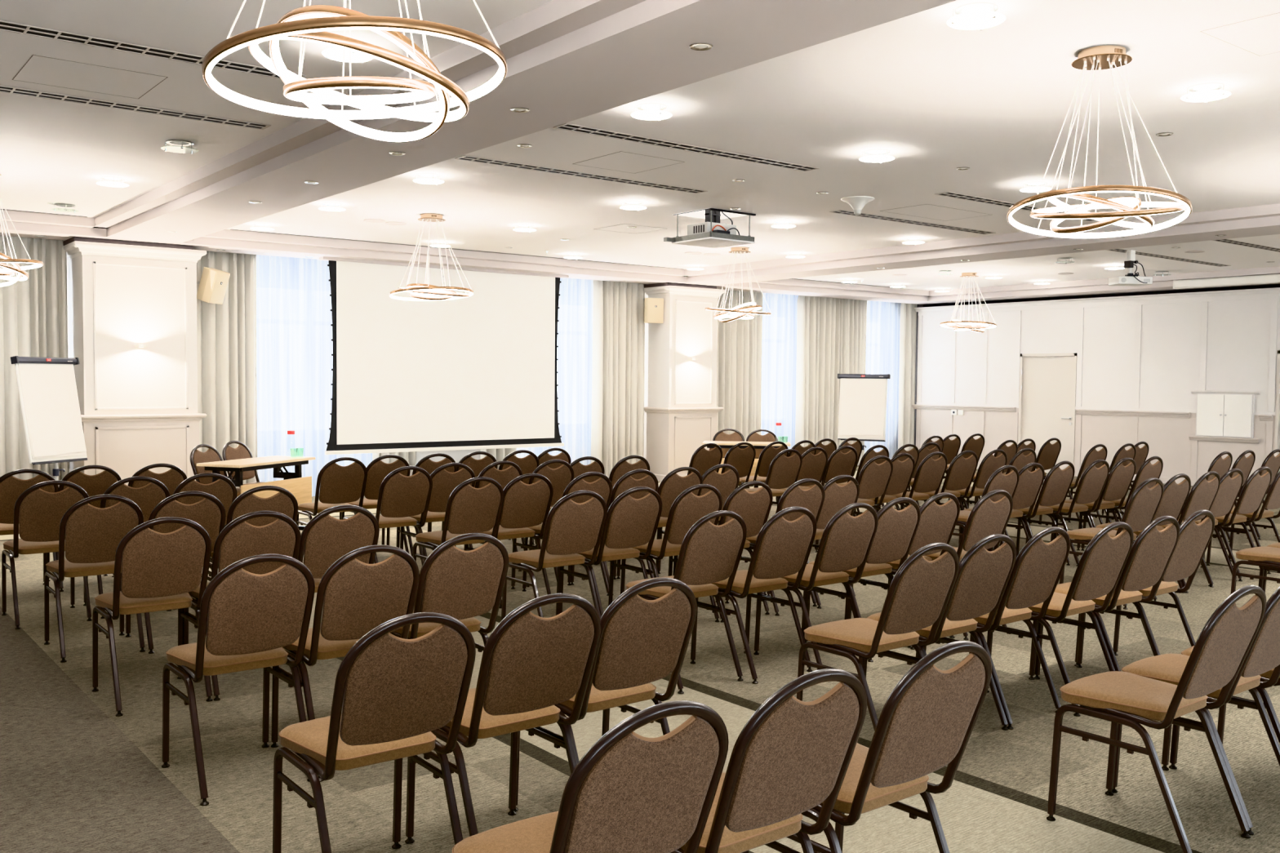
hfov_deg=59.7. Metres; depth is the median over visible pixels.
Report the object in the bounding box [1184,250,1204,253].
ceiling speaker
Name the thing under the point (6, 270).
ring chandelier
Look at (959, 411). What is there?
switch plate
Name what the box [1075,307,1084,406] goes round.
trim
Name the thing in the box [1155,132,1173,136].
recessed light
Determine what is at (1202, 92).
ceiling light
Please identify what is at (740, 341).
drape
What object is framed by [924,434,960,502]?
banquet chair
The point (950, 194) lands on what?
ceiling vent
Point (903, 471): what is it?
banquet chair
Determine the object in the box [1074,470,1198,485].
baseboard
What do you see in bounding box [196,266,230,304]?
loudspeaker
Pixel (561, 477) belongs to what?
banquet chair
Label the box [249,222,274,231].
ceiling light
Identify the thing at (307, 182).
recessed light
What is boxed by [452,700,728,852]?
banquet chair
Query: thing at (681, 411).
column
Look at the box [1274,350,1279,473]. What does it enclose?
door
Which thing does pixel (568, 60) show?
ceiling beam
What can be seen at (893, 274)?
ceiling speaker
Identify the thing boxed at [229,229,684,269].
air slot
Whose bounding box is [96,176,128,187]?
ceiling light
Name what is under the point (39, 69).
access panel
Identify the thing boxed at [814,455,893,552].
banquet chair
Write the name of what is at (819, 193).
recessed light
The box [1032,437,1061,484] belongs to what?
banquet chair
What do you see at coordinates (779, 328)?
sheer curtain
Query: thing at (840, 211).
ceiling vent
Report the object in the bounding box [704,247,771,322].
ring chandelier
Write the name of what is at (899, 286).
ceiling light
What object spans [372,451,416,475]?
drape
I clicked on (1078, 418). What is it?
trim
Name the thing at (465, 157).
ceiling vent
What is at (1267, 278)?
screen housing
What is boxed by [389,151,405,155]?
recessed light
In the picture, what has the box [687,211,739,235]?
ceiling projector
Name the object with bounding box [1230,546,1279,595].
banquet chair
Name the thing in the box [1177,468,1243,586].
banquet chair
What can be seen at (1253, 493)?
banquet chair
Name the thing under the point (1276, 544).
banquet chair
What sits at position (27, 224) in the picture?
cornice
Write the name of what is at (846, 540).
banquet chair
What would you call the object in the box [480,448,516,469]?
drape
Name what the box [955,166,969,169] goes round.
recessed light
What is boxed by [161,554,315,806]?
banquet chair
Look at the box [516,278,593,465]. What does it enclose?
sheer curtain
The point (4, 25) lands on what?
ceiling vent
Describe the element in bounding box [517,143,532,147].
recessed light
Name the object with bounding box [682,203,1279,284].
ceiling beam
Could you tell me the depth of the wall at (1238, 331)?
17.73 m
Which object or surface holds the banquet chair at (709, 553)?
on the floor
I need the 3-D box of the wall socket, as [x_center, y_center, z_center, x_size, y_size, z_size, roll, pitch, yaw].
[5.704,-0.257,20.250,0.026,0.090,0.110,-1,3,-38]
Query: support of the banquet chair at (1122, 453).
on the floor
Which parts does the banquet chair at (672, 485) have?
leg, leg, seat, frame, backrest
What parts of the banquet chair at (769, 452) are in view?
seat, backrest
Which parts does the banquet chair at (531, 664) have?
leg, leg, seat, leg, frame, backrest, leg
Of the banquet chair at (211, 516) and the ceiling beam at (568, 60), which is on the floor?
the banquet chair at (211, 516)
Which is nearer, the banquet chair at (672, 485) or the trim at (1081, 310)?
the banquet chair at (672, 485)
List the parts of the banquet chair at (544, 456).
backrest, frame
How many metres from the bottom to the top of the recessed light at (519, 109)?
0.006 m
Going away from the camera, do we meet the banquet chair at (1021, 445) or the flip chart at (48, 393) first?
the flip chart at (48, 393)
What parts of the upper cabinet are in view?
cupboard door, cupboard sill, cornice, cupboard door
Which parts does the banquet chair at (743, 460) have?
backrest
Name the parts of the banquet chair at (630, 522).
leg, leg, seat, leg, frame, backrest, leg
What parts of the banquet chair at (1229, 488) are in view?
seat, leg, frame, leg, backrest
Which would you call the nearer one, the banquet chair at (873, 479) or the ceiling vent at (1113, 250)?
the banquet chair at (873, 479)
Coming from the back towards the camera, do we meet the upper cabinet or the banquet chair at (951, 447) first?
the upper cabinet
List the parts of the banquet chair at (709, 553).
leg, seat, frame, backrest, leg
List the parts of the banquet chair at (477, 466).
backrest, frame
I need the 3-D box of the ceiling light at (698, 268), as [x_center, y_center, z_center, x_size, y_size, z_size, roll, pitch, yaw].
[0.784,-2.248,15.798,0.244,0.062,0.244,-1,3,-38]
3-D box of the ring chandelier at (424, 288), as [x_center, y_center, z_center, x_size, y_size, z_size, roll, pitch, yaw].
[-2.070,-1.671,11.075,0.832,0.858,0.833,3,3,44]
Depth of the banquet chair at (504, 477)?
8.73 m
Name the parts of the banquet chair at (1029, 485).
leg, seat, leg, backrest, frame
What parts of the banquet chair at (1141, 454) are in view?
frame, backrest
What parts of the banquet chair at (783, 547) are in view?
leg, leg, leg, seat, frame, backrest, leg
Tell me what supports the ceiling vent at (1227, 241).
in the ceiling
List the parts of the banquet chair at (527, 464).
frame, backrest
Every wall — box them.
[416,284,645,463]
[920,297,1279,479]
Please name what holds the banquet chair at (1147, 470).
on the floor
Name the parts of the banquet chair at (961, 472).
seat, frame, leg, backrest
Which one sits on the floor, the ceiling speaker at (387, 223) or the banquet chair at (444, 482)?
the banquet chair at (444, 482)
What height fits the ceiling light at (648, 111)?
0.062 m
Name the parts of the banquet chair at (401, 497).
leg, seat, leg, frame, backrest, leg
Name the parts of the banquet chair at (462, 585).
seat, backrest, leg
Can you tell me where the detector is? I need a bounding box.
[840,195,874,215]
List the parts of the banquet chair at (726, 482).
leg, backrest, frame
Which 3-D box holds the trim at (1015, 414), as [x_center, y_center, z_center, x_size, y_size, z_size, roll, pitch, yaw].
[6.490,0.217,19.275,0.023,0.920,0.090,-1,3,-38]
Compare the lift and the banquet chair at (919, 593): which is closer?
the banquet chair at (919, 593)
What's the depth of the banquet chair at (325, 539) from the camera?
5.66 m
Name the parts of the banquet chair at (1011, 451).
frame, backrest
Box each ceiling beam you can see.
[93,0,957,243]
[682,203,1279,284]
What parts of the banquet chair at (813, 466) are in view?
seat, backrest, frame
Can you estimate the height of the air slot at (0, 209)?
0.007 m
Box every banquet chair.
[0,468,60,591]
[1,480,92,629]
[44,494,145,662]
[46,465,121,591]
[83,476,171,618]
[91,516,213,716]
[111,463,187,577]
[125,491,226,653]
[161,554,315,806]
[173,472,237,609]
[182,511,301,701]
[190,444,240,497]
[208,485,297,576]
[222,440,261,488]
[271,544,419,782]
[272,612,475,852]
[296,457,367,527]
[297,505,379,679]
[339,454,410,553]
[373,466,432,563]
[386,453,457,556]
[390,533,509,652]
[395,462,475,565]
[404,593,600,844]
[412,476,504,608]
[430,451,497,546]
[447,460,522,571]
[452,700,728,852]
[467,473,553,595]
[498,449,539,546]
[498,459,573,550]
[501,490,607,620]
[509,577,697,812]
[522,471,612,595]
[528,456,604,550]
[532,448,570,545]
[560,486,662,617]
[570,469,658,595]
[608,455,649,561]
[616,466,702,578]
[620,484,722,622]
[625,510,746,694]
[655,463,739,567]
[671,668,866,852]
[673,480,773,622]
[687,443,722,524]
[689,506,817,684]
[712,428,744,457]
[720,442,755,486]
[724,478,824,616]
[739,441,788,501]
[742,640,991,852]
[744,429,777,502]
[745,448,802,505]
[753,502,878,664]
[755,440,816,498]
[764,475,859,606]
[772,447,827,502]
[777,438,836,506]
[796,542,959,731]
[801,445,857,487]
[801,497,920,660]
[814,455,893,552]
[824,437,862,511]
[837,444,888,516]
[844,492,959,648]
[853,444,919,516]
[853,453,915,512]
[863,533,1016,730]
[876,451,947,511]
[877,442,941,511]
[886,435,944,505]
[906,450,977,510]
[923,526,1070,729]
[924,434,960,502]
[925,489,1013,639]
[936,448,1007,529]
[943,433,984,500]
[952,465,1019,544]
[958,462,1044,551]
[966,448,1036,537]
[972,440,1017,501]
[973,438,1035,506]
[986,521,1133,716]
[989,461,1075,565]
[1025,459,1109,566]
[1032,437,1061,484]
[1034,515,1179,679]
[1039,444,1107,528]
[1046,585,1266,852]
[1053,457,1136,550]
[1059,477,1164,609]
[1067,443,1136,523]
[1074,509,1214,666]
[1080,456,1163,551]
[1083,441,1149,517]
[1095,473,1191,593]
[1111,586,1279,835]
[1159,471,1220,593]
[1168,645,1279,769]
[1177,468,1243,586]
[1180,449,1255,542]
[1182,451,1232,542]
[1200,466,1271,581]
[1206,471,1279,573]
[1226,448,1279,539]
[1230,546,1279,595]
[1262,542,1279,592]
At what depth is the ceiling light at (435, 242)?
13.26 m
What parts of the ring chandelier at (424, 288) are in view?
canopy plate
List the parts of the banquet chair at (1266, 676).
leg, leg, seat, leg, frame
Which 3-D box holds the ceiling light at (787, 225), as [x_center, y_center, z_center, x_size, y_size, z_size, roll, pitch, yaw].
[1.456,-2.049,11.308,0.244,0.062,0.244,-1,3,-38]
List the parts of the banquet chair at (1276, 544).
leg, seat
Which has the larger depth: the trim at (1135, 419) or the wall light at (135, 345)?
the trim at (1135, 419)
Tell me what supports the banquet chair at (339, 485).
on the floor
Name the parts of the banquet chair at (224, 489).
backrest, frame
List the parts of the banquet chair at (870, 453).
seat, frame, backrest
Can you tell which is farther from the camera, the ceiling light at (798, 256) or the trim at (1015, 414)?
the trim at (1015, 414)
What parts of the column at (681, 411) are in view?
baseboard, dado rail, cornice, panel moulding, panel moulding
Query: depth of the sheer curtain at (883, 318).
20.86 m
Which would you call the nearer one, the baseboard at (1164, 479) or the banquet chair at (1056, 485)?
the banquet chair at (1056, 485)
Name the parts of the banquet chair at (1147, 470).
leg, leg, seat, leg, frame, backrest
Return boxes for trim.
[62,236,192,249]
[644,282,716,288]
[911,404,1016,412]
[914,287,1279,311]
[915,408,920,449]
[916,293,1279,414]
[916,315,922,402]
[947,410,952,439]
[950,313,956,403]
[978,411,984,462]
[981,311,988,404]
[1013,310,1021,404]
[1013,412,1017,444]
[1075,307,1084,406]
[1075,408,1190,417]
[1075,414,1081,470]
[1131,416,1137,475]
[1133,304,1142,408]
[1190,418,1198,479]
[1199,301,1208,390]
[1257,414,1273,421]
[1265,421,1273,457]
[1267,297,1278,412]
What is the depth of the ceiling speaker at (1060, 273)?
16.45 m
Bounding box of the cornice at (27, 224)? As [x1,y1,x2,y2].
[0,209,1279,304]
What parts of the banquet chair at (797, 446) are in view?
frame, backrest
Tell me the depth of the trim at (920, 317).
20.83 m
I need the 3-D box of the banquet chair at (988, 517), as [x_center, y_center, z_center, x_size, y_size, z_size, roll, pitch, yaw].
[1.986,0.819,6.964,0.430,0.899,0.584,-1,3,-38]
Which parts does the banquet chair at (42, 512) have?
leg, leg, seat, frame, backrest, leg, leg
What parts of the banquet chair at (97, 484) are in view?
leg, leg, backrest, frame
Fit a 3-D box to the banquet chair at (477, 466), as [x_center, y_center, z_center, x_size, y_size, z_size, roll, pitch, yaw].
[-1.585,0.655,10.040,0.430,0.899,0.584,-1,3,-38]
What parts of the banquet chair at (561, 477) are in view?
frame, backrest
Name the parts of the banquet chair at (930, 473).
leg, seat, frame, backrest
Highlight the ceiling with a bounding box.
[0,0,1279,290]
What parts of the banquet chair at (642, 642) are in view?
leg, leg, leg, seat, frame, backrest, leg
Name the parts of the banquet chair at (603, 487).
leg, seat, leg, leg, frame, backrest, leg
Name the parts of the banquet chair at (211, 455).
frame, backrest, seat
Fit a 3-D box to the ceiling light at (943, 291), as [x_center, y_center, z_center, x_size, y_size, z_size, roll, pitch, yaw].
[5.238,-2.362,19.338,0.244,0.062,0.244,-1,3,-38]
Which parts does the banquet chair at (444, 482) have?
leg, leg, seat, frame, backrest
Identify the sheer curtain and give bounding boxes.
[256,254,372,496]
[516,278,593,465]
[761,293,798,448]
[864,300,900,459]
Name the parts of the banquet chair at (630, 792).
seat, frame, backrest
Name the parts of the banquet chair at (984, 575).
leg, seat, leg, frame, backrest, leg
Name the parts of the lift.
threaded rod, threaded rod, hatch panel, threaded rod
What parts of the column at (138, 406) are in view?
cornice, panel moulding, panel moulding, dado rail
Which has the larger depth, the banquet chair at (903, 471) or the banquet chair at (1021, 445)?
the banquet chair at (1021, 445)
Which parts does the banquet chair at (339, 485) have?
leg, leg, seat, backrest, leg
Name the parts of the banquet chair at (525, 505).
seat, leg, frame, backrest, leg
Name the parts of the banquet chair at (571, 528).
leg, leg, seat, leg, frame, backrest, leg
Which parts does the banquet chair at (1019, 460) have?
frame, backrest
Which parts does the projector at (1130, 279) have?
mount arm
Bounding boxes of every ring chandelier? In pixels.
[0,173,43,286]
[201,0,506,142]
[388,213,474,301]
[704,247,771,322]
[939,272,996,332]
[1006,44,1191,238]
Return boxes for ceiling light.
[53,204,75,213]
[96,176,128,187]
[164,139,193,154]
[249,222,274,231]
[318,202,345,212]
[321,44,373,62]
[413,173,444,185]
[430,240,449,248]
[513,224,536,232]
[563,253,582,259]
[619,200,646,210]
[631,102,671,120]
[686,265,703,271]
[771,220,795,228]
[786,252,805,258]
[841,278,857,283]
[859,149,894,163]
[890,283,905,288]
[902,237,924,244]
[935,288,948,292]
[938,270,951,275]
[946,2,1005,30]
[985,274,1002,279]
[1019,181,1051,193]
[1034,280,1049,284]
[1056,257,1072,263]
[1105,264,1124,270]
[1154,271,1168,276]
[1180,82,1231,102]
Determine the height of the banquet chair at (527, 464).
0.899 m
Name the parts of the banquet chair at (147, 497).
leg, frame, backrest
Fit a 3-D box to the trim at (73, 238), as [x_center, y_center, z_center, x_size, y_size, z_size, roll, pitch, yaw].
[-5.733,-1.990,12.390,1.200,0.047,0.970,-1,3,-38]
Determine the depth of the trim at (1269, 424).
15.99 m
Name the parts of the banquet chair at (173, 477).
backrest, frame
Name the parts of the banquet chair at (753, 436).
backrest, frame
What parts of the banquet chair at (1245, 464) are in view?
leg, backrest, frame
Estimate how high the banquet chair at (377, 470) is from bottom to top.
0.899 m
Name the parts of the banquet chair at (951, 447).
backrest, frame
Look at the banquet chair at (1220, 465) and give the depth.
10.73 m
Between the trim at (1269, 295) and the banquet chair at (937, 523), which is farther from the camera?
the trim at (1269, 295)
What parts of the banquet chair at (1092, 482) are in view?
leg, seat, leg, frame, leg, backrest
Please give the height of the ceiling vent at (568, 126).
0.004 m
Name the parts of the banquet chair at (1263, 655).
leg, leg, seat, leg, frame, backrest, leg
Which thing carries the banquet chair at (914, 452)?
on the floor
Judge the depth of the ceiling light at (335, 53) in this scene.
5.40 m
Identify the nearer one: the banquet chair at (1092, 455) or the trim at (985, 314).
the banquet chair at (1092, 455)
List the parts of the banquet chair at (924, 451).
backrest, frame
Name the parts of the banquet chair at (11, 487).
seat, backrest, frame, leg, leg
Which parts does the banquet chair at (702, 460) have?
frame, backrest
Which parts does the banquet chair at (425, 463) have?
leg, leg, leg, frame, backrest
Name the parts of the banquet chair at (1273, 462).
leg, frame, backrest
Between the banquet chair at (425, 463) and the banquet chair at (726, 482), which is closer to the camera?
the banquet chair at (726, 482)
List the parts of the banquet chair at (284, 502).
backrest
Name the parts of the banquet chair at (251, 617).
leg, leg, seat, frame, backrest, leg, leg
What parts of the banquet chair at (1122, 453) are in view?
frame, backrest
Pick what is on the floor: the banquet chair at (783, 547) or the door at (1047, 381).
the banquet chair at (783, 547)
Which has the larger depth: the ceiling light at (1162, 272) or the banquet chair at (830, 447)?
the ceiling light at (1162, 272)
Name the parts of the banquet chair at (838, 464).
frame, backrest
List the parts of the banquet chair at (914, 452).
frame, backrest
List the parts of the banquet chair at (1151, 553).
leg, leg, seat, leg, frame, leg, backrest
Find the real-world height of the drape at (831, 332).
3.045 m
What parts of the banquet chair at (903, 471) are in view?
seat, frame, backrest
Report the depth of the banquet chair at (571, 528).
6.55 m
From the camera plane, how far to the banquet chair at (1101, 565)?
5.30 m
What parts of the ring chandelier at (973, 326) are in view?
canopy plate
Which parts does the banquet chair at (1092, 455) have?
seat, leg, frame, backrest, leg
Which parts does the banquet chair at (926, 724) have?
leg, leg, seat, frame, backrest, leg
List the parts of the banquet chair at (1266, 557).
leg, seat, leg, frame, leg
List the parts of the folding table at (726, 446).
panel, modesty panel, apron frame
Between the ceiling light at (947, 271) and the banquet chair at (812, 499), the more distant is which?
the ceiling light at (947, 271)
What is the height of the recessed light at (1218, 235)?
0.006 m
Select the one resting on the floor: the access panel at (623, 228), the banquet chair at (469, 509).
the banquet chair at (469, 509)
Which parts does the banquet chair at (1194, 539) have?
leg, leg, leg, seat, frame, leg, backrest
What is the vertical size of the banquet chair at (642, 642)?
0.899 m
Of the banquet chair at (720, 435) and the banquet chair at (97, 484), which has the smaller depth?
the banquet chair at (97, 484)
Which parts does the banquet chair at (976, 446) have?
frame, backrest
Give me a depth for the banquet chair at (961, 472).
10.57 m
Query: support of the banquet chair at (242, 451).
on the floor
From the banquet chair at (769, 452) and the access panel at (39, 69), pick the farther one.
the banquet chair at (769, 452)
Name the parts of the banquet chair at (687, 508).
leg, leg, seat, leg, frame, backrest, leg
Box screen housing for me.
[1173,273,1279,288]
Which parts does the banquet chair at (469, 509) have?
leg, leg, seat, frame, backrest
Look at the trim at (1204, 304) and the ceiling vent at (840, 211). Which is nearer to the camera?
the ceiling vent at (840, 211)
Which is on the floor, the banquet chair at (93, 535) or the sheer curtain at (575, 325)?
the banquet chair at (93, 535)
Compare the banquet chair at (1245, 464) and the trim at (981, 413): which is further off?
the trim at (981, 413)
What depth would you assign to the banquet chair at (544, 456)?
10.40 m
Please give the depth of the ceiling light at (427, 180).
8.87 m
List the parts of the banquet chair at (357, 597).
leg, leg, seat, frame, backrest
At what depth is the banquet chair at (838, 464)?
11.11 m
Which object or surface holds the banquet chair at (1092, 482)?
on the floor
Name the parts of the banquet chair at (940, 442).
frame, backrest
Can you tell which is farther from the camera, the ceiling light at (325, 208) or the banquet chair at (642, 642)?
the ceiling light at (325, 208)
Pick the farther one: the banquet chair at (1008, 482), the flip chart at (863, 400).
the flip chart at (863, 400)
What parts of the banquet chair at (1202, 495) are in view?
leg, frame, backrest, leg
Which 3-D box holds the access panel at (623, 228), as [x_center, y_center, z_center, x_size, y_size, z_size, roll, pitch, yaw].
[-0.104,-2.121,11.967,0.570,0.002,0.560,-1,3,-38]
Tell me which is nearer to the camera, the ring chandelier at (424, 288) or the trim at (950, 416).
the ring chandelier at (424, 288)
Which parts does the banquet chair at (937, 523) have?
leg, seat, frame, backrest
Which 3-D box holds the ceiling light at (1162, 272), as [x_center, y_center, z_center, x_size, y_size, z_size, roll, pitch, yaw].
[7.513,-2.201,16.044,0.244,0.062,0.244,-1,3,-38]
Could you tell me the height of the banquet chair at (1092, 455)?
0.899 m
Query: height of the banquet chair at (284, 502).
0.899 m
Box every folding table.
[196,455,315,530]
[702,440,790,476]
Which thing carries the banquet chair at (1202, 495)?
on the floor
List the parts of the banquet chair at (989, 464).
seat, leg, frame, backrest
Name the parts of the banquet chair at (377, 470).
seat, leg, backrest, frame, leg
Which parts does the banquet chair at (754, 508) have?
leg, leg, frame, seat, backrest, leg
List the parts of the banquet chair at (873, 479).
seat, backrest, frame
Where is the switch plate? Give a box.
[957,409,963,415]
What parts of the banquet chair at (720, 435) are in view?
frame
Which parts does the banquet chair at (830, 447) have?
backrest, frame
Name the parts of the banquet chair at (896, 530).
leg, leg, leg, seat, frame, leg, backrest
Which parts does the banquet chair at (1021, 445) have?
frame, backrest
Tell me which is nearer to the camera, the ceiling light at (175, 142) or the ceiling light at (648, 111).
the ceiling light at (648, 111)
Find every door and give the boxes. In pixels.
[1017,352,1076,473]
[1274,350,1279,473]
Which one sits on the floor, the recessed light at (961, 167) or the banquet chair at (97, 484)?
the banquet chair at (97, 484)
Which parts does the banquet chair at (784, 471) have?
seat, backrest, frame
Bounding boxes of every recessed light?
[248,200,262,203]
[304,181,319,183]
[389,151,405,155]
[510,106,529,112]
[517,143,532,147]
[688,42,713,50]
[729,207,741,209]
[732,178,745,182]
[816,191,828,194]
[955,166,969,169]
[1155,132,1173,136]
[1214,234,1226,236]
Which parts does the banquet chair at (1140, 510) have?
leg, seat, frame, backrest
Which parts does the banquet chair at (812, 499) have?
seat, leg, frame, backrest, leg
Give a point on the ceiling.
(994, 102)
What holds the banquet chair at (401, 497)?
on the floor
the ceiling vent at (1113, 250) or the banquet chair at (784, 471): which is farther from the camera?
the ceiling vent at (1113, 250)
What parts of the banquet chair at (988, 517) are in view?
seat, frame, backrest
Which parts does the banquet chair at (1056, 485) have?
leg, leg, seat, frame, backrest, leg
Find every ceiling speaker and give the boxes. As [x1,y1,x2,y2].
[363,218,385,222]
[385,222,407,225]
[684,252,702,254]
[703,253,720,255]
[893,274,906,275]
[1057,272,1073,274]
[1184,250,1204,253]
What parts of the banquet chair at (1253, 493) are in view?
leg, seat, frame, leg, backrest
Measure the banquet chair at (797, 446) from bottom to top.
0.899 m
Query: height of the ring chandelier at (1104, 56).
0.889 m
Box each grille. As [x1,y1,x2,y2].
[208,272,230,303]
[365,219,382,222]
[386,222,404,224]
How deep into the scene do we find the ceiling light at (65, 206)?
10.62 m
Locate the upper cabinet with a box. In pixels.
[1188,390,1260,443]
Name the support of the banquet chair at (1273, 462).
on the floor
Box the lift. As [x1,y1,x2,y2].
[663,208,755,248]
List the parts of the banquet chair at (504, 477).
frame, backrest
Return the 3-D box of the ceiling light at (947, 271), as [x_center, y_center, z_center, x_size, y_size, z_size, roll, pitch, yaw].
[4.449,-2.235,16.218,0.244,0.062,0.244,-1,3,-38]
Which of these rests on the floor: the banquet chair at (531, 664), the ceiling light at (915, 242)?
the banquet chair at (531, 664)
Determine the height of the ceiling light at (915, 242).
0.062 m
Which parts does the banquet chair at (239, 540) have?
leg, seat, leg, frame, backrest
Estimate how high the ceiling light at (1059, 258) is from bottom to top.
0.062 m
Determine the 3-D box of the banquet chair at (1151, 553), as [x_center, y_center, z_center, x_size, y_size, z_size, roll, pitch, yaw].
[2.405,0.876,5.711,0.430,0.899,0.584,-1,3,-37]
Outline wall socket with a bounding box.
[951,409,956,414]
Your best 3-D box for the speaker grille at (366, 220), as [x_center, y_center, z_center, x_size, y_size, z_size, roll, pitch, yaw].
[-2.733,-2.121,11.479,0.194,0.006,0.194,-1,3,-38]
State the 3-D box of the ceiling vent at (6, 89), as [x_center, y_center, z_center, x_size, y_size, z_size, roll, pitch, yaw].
[-3.659,-1.903,6.240,3.160,0.004,0.150,-1,3,-38]
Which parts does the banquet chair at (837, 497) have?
leg, seat, backrest, frame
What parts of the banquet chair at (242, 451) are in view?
backrest, seat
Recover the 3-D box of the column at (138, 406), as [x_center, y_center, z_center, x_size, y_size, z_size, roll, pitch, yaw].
[-5.657,-0.500,12.446,1.330,2.930,0.951,-1,3,-38]
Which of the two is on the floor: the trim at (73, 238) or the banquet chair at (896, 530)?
the banquet chair at (896, 530)
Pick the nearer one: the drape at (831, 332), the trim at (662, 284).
the trim at (662, 284)
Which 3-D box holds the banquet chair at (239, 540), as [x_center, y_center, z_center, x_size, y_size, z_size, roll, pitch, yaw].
[-1.991,0.844,5.589,0.430,0.899,0.584,-1,3,-39]
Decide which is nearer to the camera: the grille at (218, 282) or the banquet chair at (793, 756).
the banquet chair at (793, 756)
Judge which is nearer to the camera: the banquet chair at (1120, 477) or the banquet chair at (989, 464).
the banquet chair at (1120, 477)
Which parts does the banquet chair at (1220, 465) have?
backrest, frame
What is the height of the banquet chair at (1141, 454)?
0.899 m
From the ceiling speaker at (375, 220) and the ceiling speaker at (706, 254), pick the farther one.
the ceiling speaker at (706, 254)
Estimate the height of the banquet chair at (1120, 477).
0.899 m
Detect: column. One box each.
[63,240,206,485]
[644,285,725,481]
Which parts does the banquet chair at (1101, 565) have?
leg, leg, leg, seat, frame, leg, backrest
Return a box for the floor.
[0,465,1279,852]
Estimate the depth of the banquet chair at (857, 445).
12.75 m
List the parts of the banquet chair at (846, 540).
leg, leg, leg, seat, frame, backrest, leg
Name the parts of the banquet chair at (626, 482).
leg, leg, leg, frame, backrest, leg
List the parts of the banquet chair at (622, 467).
backrest, frame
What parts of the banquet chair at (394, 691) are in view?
leg, leg, seat, frame, leg, backrest, leg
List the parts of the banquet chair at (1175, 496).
seat, frame, backrest, leg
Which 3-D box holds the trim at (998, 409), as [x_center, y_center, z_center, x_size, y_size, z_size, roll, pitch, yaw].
[5.798,-0.329,20.104,0.055,0.088,2.200,-1,3,-38]
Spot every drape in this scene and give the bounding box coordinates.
[0,235,69,486]
[196,250,257,488]
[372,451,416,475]
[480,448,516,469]
[591,280,644,479]
[716,289,763,441]
[795,295,866,465]
[897,302,917,451]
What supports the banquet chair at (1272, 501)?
on the floor
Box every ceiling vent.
[0,20,306,78]
[0,84,271,129]
[454,155,706,193]
[552,123,819,171]
[829,209,995,234]
[934,191,1096,221]
[1106,248,1231,266]
[1212,239,1279,252]
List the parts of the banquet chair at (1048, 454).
backrest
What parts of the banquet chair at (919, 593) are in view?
leg, leg, leg, seat, frame, leg, backrest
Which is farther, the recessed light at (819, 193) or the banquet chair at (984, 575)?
the recessed light at (819, 193)
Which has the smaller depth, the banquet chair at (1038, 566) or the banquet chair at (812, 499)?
the banquet chair at (1038, 566)
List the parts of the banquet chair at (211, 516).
leg, leg, backrest, frame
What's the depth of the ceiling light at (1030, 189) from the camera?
9.01 m
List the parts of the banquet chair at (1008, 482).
leg, seat, backrest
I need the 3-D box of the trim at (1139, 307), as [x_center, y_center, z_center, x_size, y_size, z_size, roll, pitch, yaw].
[7.822,-1.097,17.520,0.023,1.624,0.090,-1,3,-38]
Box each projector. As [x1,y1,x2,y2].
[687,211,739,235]
[1108,249,1152,285]
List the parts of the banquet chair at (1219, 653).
leg, leg, seat, leg, frame, leg, backrest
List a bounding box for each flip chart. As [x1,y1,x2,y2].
[10,355,87,480]
[837,373,890,460]
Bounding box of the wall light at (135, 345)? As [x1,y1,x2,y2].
[134,345,146,346]
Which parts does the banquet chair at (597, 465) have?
leg, backrest, frame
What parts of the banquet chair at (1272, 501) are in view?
leg, leg, seat, leg, frame, leg, backrest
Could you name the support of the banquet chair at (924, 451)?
on the floor
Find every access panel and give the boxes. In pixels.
[12,54,168,98]
[573,151,684,173]
[594,223,665,233]
[880,204,991,220]
[1200,12,1279,56]
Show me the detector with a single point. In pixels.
(857, 203)
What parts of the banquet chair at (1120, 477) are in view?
leg, leg, seat, leg, leg, frame, backrest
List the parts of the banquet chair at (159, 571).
leg, leg, seat, frame, backrest, leg, leg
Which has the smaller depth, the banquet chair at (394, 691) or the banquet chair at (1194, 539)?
the banquet chair at (394, 691)
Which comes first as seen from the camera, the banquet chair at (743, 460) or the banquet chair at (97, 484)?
the banquet chair at (97, 484)
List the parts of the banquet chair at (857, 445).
frame, backrest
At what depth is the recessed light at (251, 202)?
9.19 m
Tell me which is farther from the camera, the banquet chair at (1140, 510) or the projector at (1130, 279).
the projector at (1130, 279)
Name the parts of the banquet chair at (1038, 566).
leg, leg, seat, frame, backrest, leg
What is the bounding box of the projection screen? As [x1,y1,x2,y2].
[319,256,568,454]
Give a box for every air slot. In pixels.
[0,208,87,217]
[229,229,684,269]
[788,278,902,288]
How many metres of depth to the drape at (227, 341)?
13.21 m
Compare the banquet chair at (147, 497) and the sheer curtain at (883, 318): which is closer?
the banquet chair at (147, 497)
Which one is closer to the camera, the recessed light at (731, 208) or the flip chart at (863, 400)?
the recessed light at (731, 208)
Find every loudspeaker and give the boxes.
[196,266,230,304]
[644,297,663,323]
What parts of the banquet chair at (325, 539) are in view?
seat, backrest, frame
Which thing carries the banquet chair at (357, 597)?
on the floor
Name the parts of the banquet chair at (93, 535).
leg, leg, seat, frame, backrest, leg, leg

